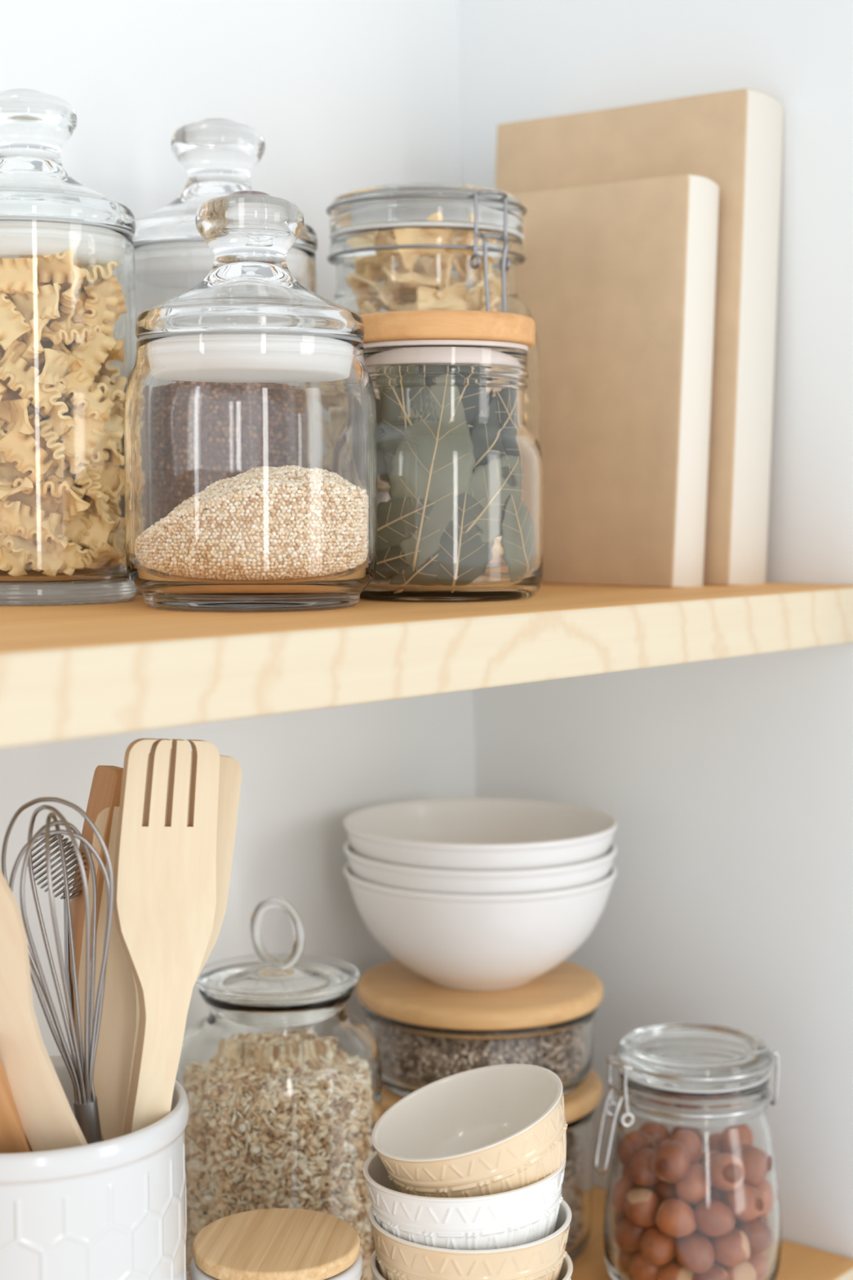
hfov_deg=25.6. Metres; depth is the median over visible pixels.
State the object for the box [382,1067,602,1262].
food container
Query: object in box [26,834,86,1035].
honey dipper
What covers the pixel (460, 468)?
glass jar
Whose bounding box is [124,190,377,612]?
glass jar
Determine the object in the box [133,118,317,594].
glass jar
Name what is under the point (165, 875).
slotted turner
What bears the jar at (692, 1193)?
on the wooden shelf at (798, 1261)
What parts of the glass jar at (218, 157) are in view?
lid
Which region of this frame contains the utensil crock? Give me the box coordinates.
[0,1055,189,1279]
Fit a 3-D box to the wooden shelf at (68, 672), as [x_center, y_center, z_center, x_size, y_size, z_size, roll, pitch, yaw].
[-0.300,0.018,0.557,0.271,0.029,1.349,4,6,40]
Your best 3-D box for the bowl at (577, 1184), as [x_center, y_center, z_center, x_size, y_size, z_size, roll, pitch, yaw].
[0.029,0.292,1.034,0.129,0.083,0.129,0,4,0]
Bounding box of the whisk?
[0,796,113,1143]
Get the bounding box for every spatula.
[0,869,88,1151]
[69,764,123,1096]
[78,806,135,1140]
[120,748,241,1135]
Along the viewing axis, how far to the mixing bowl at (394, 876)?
0.96 m
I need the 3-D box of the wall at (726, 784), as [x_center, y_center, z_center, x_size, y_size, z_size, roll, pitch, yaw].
[0.255,0.008,1.026,0.573,1.550,0.080,4,6,40]
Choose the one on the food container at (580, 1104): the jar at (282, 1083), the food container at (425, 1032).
the food container at (425, 1032)
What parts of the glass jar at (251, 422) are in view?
lid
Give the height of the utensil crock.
0.174 m
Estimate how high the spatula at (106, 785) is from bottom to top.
0.293 m
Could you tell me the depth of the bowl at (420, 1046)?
0.97 m
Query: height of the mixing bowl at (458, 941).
0.062 m
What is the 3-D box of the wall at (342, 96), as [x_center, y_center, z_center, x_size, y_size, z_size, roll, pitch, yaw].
[-0.592,0.048,0.483,0.126,1.550,1.960,4,6,40]
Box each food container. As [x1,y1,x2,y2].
[356,959,603,1097]
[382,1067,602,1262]
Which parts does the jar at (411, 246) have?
lid, lever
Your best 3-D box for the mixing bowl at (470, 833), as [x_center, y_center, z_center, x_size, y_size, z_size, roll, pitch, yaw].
[0.029,0.128,1.022,0.148,0.062,0.148,-1,4,-8]
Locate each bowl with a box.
[343,797,617,871]
[343,840,617,894]
[343,862,617,991]
[362,1004,598,1097]
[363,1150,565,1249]
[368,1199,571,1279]
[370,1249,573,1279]
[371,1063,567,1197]
[561,1106,596,1262]
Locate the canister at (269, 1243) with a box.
[190,1208,362,1279]
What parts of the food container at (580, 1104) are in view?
lid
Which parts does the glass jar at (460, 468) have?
lid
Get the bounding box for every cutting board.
[494,88,783,586]
[512,173,719,587]
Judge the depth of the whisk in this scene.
0.70 m
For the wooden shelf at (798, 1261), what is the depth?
1.01 m
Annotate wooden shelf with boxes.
[0,582,852,748]
[570,1185,852,1279]
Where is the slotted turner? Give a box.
[112,737,219,1135]
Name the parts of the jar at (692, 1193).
lever, lid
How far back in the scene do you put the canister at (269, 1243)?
0.76 m
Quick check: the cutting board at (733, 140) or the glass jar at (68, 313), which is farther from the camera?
the cutting board at (733, 140)
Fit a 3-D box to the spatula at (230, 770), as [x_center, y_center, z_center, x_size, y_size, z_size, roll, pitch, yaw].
[-0.110,0.195,0.745,0.079,0.304,0.018,-2,5,-26]
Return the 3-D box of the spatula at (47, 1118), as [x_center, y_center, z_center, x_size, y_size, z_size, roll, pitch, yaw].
[-0.155,0.150,0.689,0.100,0.188,0.024,-1,4,-15]
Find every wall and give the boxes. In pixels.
[0,0,475,1055]
[457,0,852,1258]
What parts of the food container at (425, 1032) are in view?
lid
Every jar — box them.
[0,88,137,605]
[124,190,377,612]
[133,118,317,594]
[175,896,382,1279]
[326,182,541,445]
[359,310,543,602]
[593,1022,782,1279]
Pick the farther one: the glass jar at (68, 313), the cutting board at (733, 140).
the cutting board at (733, 140)
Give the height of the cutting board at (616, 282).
0.212 m
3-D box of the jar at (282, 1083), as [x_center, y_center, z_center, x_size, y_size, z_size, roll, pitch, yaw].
[-0.073,0.233,0.919,0.102,0.217,0.102,4,6,43]
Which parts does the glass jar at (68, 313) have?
lid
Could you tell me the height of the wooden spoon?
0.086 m
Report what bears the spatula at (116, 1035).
in the utensil crock
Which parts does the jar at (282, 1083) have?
ring handle, lid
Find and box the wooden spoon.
[0,1058,33,1153]

